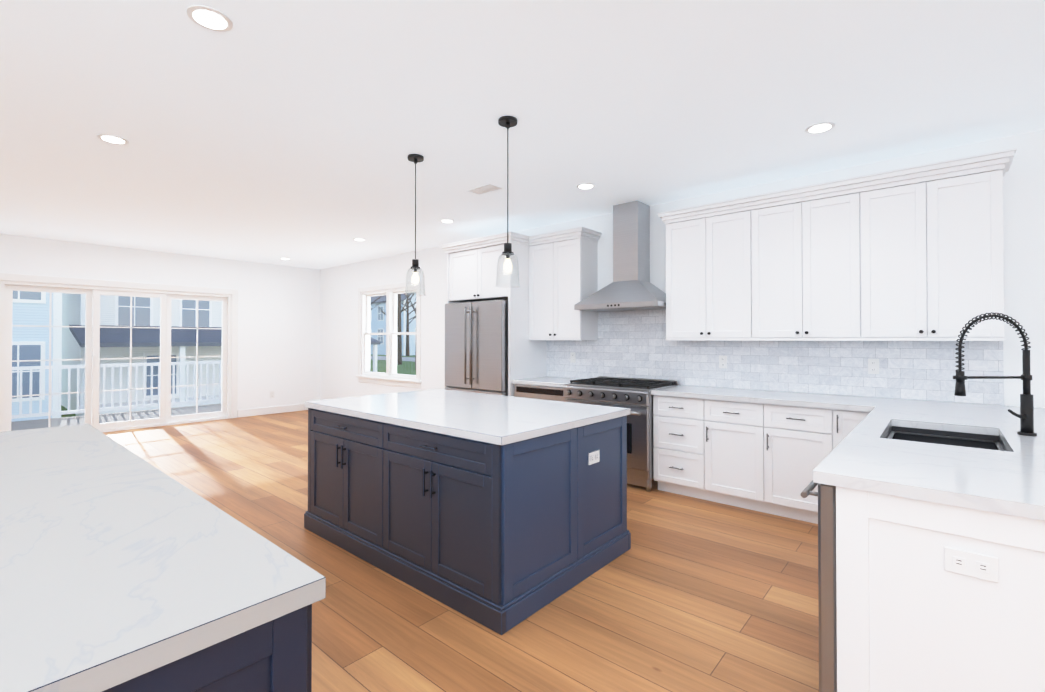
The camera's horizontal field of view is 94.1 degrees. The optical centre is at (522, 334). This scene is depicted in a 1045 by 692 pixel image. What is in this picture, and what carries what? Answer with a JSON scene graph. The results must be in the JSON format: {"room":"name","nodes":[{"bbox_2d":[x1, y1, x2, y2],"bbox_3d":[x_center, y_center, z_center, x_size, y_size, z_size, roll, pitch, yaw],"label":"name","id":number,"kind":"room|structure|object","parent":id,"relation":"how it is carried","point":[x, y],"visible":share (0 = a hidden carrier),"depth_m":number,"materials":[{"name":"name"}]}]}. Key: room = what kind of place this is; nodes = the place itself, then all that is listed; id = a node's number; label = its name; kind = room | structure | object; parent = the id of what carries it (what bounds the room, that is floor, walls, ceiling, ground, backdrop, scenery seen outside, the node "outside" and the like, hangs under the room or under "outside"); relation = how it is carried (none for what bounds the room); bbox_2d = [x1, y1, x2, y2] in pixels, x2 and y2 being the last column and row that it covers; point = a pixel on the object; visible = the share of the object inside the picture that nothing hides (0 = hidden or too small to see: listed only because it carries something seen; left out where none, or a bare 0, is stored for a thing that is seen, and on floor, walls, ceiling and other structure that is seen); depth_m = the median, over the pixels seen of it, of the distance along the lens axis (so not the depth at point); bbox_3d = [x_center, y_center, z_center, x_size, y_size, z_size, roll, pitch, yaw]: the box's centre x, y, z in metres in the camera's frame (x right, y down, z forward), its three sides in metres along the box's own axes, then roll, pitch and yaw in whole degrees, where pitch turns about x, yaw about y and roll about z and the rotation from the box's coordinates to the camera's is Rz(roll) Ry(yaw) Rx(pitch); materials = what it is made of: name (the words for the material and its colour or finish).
{"room":"kitchen","nodes":[
{"label":"kitchen","id":0,"kind":"room"},
{"bbox_2d":[0,233,319,409],"bbox_3d":[-6.662,0.052,6.615,0.160,2.740,8.400,0,-1,41],"label":"wall","id":1,"kind":"structure","parent":0,"point":[279,330],"depth_m":8.61,"materials":[{"name":"paint"}]},
{"bbox_2d":[0,273,237,432],"bbox_3d":[-5.964,0.317,7.404,0.175,2.225,2.920,0,-1,41],"label":"sliding glass door","id":2,"kind":"structure","parent":1,"relation":"in","point":[92,290],"depth_m":7.27,"materials":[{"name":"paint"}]},
{"bbox_2d":[237,403,307,417],"bbox_3d":[-4.473,1.379,9.007,0.016,0.130,1.460,0,-1,41],"label":"baseboard","id":3,"kind":"structure","parent":1,"relation":"attached to","point":[269,410],"depth_m":8.85,"materials":[{"name":"paint"}]},
{"bbox_2d":[370,292,415,355],"bbox_3d":[-13.979,-2.180,58.510,9.700,8.980,7.700,0,-1,41],"label":"sky","id":4,"kind":"structure","parent":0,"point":[382,340],"depth_m":55.32,"materials":[{"name":"blue"}]},
{"bbox_2d":[103,410,818,691],"bbox_3d":[-2.058,1.414,2.631,12.400,0.060,8.400,0,-1,41],"label":"floor","id":5,"kind":"structure","parent":0,"point":[684,593],"depth_m":2.49,"materials":[{"name":"brown wood"}]},
{"bbox_2d":[0,423,325,691],"bbox_3d":[-1.773,0.917,1.268,2.582,0.910,1.301,0,-1,41],"label":"kitchen island","id":6,"kind":"object","parent":5,"relation":"on","point":[123,569],"visible":1,"depth_m":0.90,"materials":[{"name":"stone"}]},
{"bbox_2d":[304,389,630,634],"bbox_3d":[-0.435,0.936,3.338,1.954,0.910,1.268,0,-1,41],"label":"kitchen island","id":7,"kind":"object","parent":5,"relation":"on","point":[501,514],"visible":1,"depth_m":2.69,"materials":[{"name":"wood"}]},
{"bbox_2d":[445,300,507,395],"bbox_3d":[-0.390,0.515,5.933,0.975,1.800,0.773,0,-1,41],"label":"fridge","id":8,"kind":"object","parent":5,"relation":"on","point":[476,346],"visible":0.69,"depth_m":5.62,"materials":[{"name":"silver metal"}]},
{"bbox_2d":[512,377,578,401],"bbox_3d":[0.368,0.955,5.396,0.741,0.910,0.641,0,-1,41],"label":"base cabinet","id":9,"kind":"object","parent":5,"relation":"on","point":[547,388],"visible":0.15,"depth_m":5.20,"materials":[{"name":"white wood"}]},
{"bbox_2d":[564,376,678,491],"bbox_3d":[0.953,0.927,4.802,0.914,0.955,0.746,0,-1,41],"label":"range","id":10,"kind":"object","parent":5,"relation":"on","point":[634,395],"visible":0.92,"depth_m":4.40,"materials":[{"name":"silver metal"}]},
{"bbox_2d":[653,397,710,500],"bbox_3d":[1.554,0.966,4.397,0.515,0.870,0.604,0,-1,41],"label":"base cabinet","id":11,"kind":"object","parent":5,"relation":"on","point":[681,425],"depth_m":4.17,"materials":[{"name":"white wood"}]},
{"bbox_2d":[711,401,774,514],"bbox_3d":[1.900,0.963,4.099,0.518,0.870,0.604,0,-1,41],"label":"base cabinet","id":12,"kind":"object","parent":5,"relation":"on","point":[742,433],"depth_m":3.85,"materials":[{"name":"white wood"}]},
{"bbox_2d":[651,385,1044,432],"bbox_3d":[2.197,0.502,3.452,2.735,0.040,1.187,0,-1,41],"label":"countertop","id":13,"kind":"structure","parent":12,"relation":"on","point":[944,415],"depth_m":3.29,"materials":[{"name":"white stone"}]},
{"bbox_2d":[775,405,818,523],"bbox_3d":[2.222,0.961,3.821,0.572,0.870,0.604,0,-1,41],"label":"base cabinet","id":14,"kind":"object","parent":5,"relation":"on","point":[796,429],"depth_m":3.61,"materials":[{"name":"white wood"}]},
{"bbox_2d":[819,405,870,460],"bbox_3d":[2.469,0.958,3.566,0.377,0.870,0.668,0,-1,41],"label":"base cabinet","id":15,"kind":"object","parent":5,"relation":"on","point":[834,424],"depth_m":3.44,"materials":[{"name":"white wood"}]},
{"bbox_2d":[832,485,1044,691],"bbox_3d":[1.664,0.939,1.571,1.048,0.870,0.687,0,-1,41],"label":"base cabinet","id":16,"kind":"object","parent":5,"relation":"on","point":[940,546],"depth_m":1.48,"materials":[{"name":"white wood"}]},
{"bbox_2d":[801,480,836,691],"bbox_3d":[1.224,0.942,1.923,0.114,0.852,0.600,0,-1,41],"label":"dishwasher","id":17,"kind":"object","parent":16,"relation":"in","point":[825,494],"visible":0.33,"depth_m":1.68,"materials":[{"name":"silver metal"}]},
{"bbox_2d":[811,433,1044,520],"bbox_3d":[1.692,0.485,1.624,1.113,0.040,0.841,0,-1,41],"label":"countertop","id":18,"kind":"structure","parent":16,"relation":"on","point":[1007,482],"depth_m":1.64,"materials":[{"name":"white stone"}]},
{"bbox_2d":[887,425,1006,448],"bbox_3d":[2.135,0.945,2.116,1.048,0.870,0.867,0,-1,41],"label":"sink","id":19,"kind":"object","parent":18,"relation":"in","point":[904,432],"depth_m":2.59,"materials":[{"name":"black metal"}]},
{"bbox_2d":[0,0,1044,268],"bbox_3d":[-2.058,-1.395,2.658,12.400,0.080,8.400,0,-1,41],"label":"ceiling","id":20,"kind":"structure","parent":0,"point":[296,132],"depth_m":2.90,"materials":[{"name":"paint"}]},
{"bbox_2d":[97,134,128,144],"bbox_3d":[-2.819,-1.345,3.353,0.169,0.007,0.169,0,-1,17],"label":"recessed light","id":21,"kind":"object","parent":20,"relation":"in","point":[109,138],"depth_m":3.34,"materials":[{"name":"paint"}]},
{"bbox_2d":[186,5,232,31],"bbox_3d":[-1.343,-1.357,2.093,0.169,0.007,0.169,0,-1,35],"label":"recessed light","id":22,"kind":"object","parent":20,"relation":"in","point":[210,18],"depth_m":2.08,"materials":[{"name":"paint"}]},
{"bbox_2d":[353,238,365,240],"bbox_3d":[-2.252,-1.313,6.720,0.169,0.007,0.169,0,-1,2],"label":"recessed light","id":23,"kind":"object","parent":20,"relation":"in","point":[356,239],"depth_m":6.69,"materials":[{"name":"paint"}]},
{"bbox_2d":[405,154,425,295],"bbox_3d":[-0.808,-0.821,3.673,0.160,1.050,0.160,0,-1,41],"label":"pendant light","id":24,"kind":"object","parent":20,"relation":"hanging from","point":[415,159],"visible":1,"depth_m":3.66,"materials":[{"name":"clear glass"}]},
{"bbox_2d":[440,219,454,222],"bbox_3d":[-0.876,-1.323,5.665,0.169,0.007,0.169,0,-1,35],"label":"recessed light","id":25,"kind":"object","parent":20,"relation":"in","point":[442,220],"depth_m":5.67,"materials":[{"name":"paint"}]},
{"bbox_2d":[467,184,501,194],"bbox_3d":[-0.349,-1.333,4.471,0.300,0.009,0.160,0,-1,41],"label":"air vent","id":26,"kind":"object","parent":20,"relation":"in","point":[487,188],"depth_m":4.46,"materials":[{"name":"metal"}]},
{"bbox_2d":[496,116,519,287],"bbox_3d":[-0.092,-0.826,3.056,0.160,1.050,0.160,0,-1,41],"label":"pendant light","id":27,"kind":"object","parent":20,"relation":"hanging from","point":[507,122],"visible":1,"depth_m":3.04,"materials":[{"name":"clear glass"}]},
{"bbox_2d":[576,183,594,189],"bbox_3d":[0.569,-1.335,4.379,0.169,0.007,0.169,0,-1,35],"label":"recessed light","id":28,"kind":"object","parent":20,"relation":"in","point":[584,186],"depth_m":4.37,"materials":[{"name":"paint"}]},
{"bbox_2d":[805,122,834,133],"bbox_3d":[1.938,-1.347,3.172,0.169,0.007,0.169,0,-1,35],"label":"recessed light","id":29,"kind":"object","parent":20,"relation":"in","point":[821,127],"depth_m":3.16,"materials":[{"name":"paint"}]},
{"bbox_2d":[320,130,1044,407],"bbox_3d":[0.603,0.043,5.730,12.400,2.740,0.170,0,-1,41],"label":"wall","id":30,"kind":"structure","parent":0,"point":[631,344],"depth_m":4.28,"materials":[{"name":"paint"}]},
{"bbox_2d":[356,280,421,387],"bbox_3d":[-2.205,-0.002,8.125,1.820,1.665,0.208,0,-1,41],"label":"window","id":31,"kind":"structure","parent":30,"relation":"in","point":[390,376],"depth_m":8.11,"materials":[{"name":"paint"}]},
{"bbox_2d":[448,239,527,302],"bbox_3d":[-0.328,-0.739,6.017,1.025,0.630,0.635,0,-1,41],"label":"upper cabinet","id":32,"kind":"object","parent":30,"relation":"attached to","point":[472,271],"depth_m":5.70,"materials":[{"name":"white wood"}]},
{"bbox_2d":[528,235,598,338],"bbox_3d":[0.455,-0.509,5.534,0.718,1.098,0.340,0,-1,41],"label":"upper cabinet","id":33,"kind":"object","parent":30,"relation":"attached to","point":[558,275],"depth_m":5.37,"materials":[{"name":"white wood"}]},
{"bbox_2d":[570,352,575,362],"bbox_3d":[0.583,0.263,5.628,0.072,0.118,0.008,0,-1,41],"label":"electrical outlet plate","id":34,"kind":"object","parent":30,"relation":"attached to","point":[572,354],"depth_m":5.63,"materials":[{"name":"plastic"}]},
{"bbox_2d":[574,200,665,311],"bbox_3d":[1.044,-0.794,4.924,0.920,1.078,0.498,0,-1,41],"label":"range hood","id":35,"kind":"object","parent":30,"relation":"attached to","point":[630,287],"visible":0.92,"depth_m":4.89,"materials":[{"name":"silver metal"}]},
{"bbox_2d":[665,204,760,339],"bbox_3d":[1.755,-0.520,4.413,0.811,1.098,0.340,0,-1,41],"label":"upper cabinet","id":36,"kind":"object","parent":30,"relation":"attached to","point":[713,259],"depth_m":4.26,"materials":[{"name":"white wood"}]},
{"bbox_2d":[719,356,726,367],"bbox_3d":[1.863,0.252,4.524,0.072,0.118,0.008,0,-1,41],"label":"electrical outlet plate","id":37,"kind":"object","parent":30,"relation":"attached to","point":[722,359],"depth_m":4.52,"materials":[{"name":"plastic"}]},
{"bbox_2d":[761,184,872,339],"bbox_3d":[2.302,-0.524,3.941,0.872,1.098,0.340,0,-1,41],"label":"upper cabinet","id":38,"kind":"object","parent":30,"relation":"attached to","point":[817,248],"depth_m":3.75,"materials":[{"name":"white wood"}]},
{"bbox_2d":[868,359,878,373],"bbox_3d":[2.726,0.245,3.779,0.072,0.118,0.008,0,-1,41],"label":"electrical outlet plate","id":39,"kind":"object","parent":30,"relation":"attached to","point":[873,366],"depth_m":3.78,"materials":[{"name":"plastic"}]},
{"bbox_2d":[873,160,1008,339],"bbox_3d":[2.848,-0.529,3.470,0.812,1.098,0.340,0,-1,41],"label":"upper cabinet","id":40,"kind":"object","parent":30,"relation":"attached to","point":[915,253],"depth_m":3.28,"materials":[{"name":"white wood"}]},
{"bbox_2d":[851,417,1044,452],"bbox_3d":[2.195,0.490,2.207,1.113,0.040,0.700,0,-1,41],"label":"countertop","id":41,"kind":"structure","parent":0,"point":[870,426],"depth_m":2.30,"materials":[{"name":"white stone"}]},
{"bbox_2d":[953,312,1036,435],"bbox_3d":[2.217,0.183,2.286,0.378,0.576,0.064,0,-1,-2],"label":"faucet","id":42,"kind":"object","parent":41,"relation":"on","point":[1026,416],"visible":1,"depth_m":2.28,"materials":[{"name":"black metal"}]},
{"label":"outside","id":43,"kind":"structure","parent":0,"visible":0},
{"bbox_2d":[61,354,415,416],"bbox_3d":[-8.816,2.703,26.937,150.000,1.420,160.000,0,-1,41],"label":"ground","id":44,"kind":"structure","parent":43,"point":[403,369],"depth_m":31.60,"materials":[{"name":"green plant"}]},
{"bbox_2d":[11,291,61,421],"bbox_3d":[-19.975,-1.802,13.659,9.200,9.780,9.950,0,-1,41],"label":"house","id":45,"kind":"structure","parent":44,"relation":"on","point":[34,339],"depth_m":14.00,"materials":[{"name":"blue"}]},
{"bbox_2d":[11,360,220,430],"bbox_3d":[-6.997,1.722,8.209,2.430,2.630,5.200,0,-1,41],"label":"railing","id":46,"kind":"object","parent":44,"relation":"on","point":[66,421],"depth_m":9.12,"materials":[{"name":"white wood"}]},
{"bbox_2d":[61,293,379,415],"bbox_3d":[-15.865,-1.098,24.733,12.950,8.580,11.400,0,-1,41],"label":"house","id":47,"kind":"structure","parent":44,"relation":"on","point":[115,348],"depth_m":19.47,"materials":[{"name":"beige"}]},
{"bbox_2d":[375,294,415,364],"bbox_3d":[-8.773,-1.753,34.113,3.802,7.668,4.870,0,-1,41],"label":"tree","id":48,"kind":"object","parent":44,"relation":"on","point":[399,348],"depth_m":33.96,"materials":[{"name":"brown plant"}]},
{"bbox_2d":[397,293,415,355],"bbox_3d":[-11.688,-1.627,51.466,5.477,7.741,4.878,0,-1,41],"label":"tree","id":49,"kind":"object","parent":44,"relation":"on","point":[407,330],"depth_m":50.73,"materials":[{"name":"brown plant"}]},
{"bbox_2d":[407,294,415,368],"bbox_3d":[-6.919,-2.708,28.779,5.200,9.475,4.923,0,-1,41],"label":"tree","id":50,"kind":"object","parent":44,"relation":"on","point":[415,313],"depth_m":27.80,"materials":[{"name":"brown plant"}]}
]}

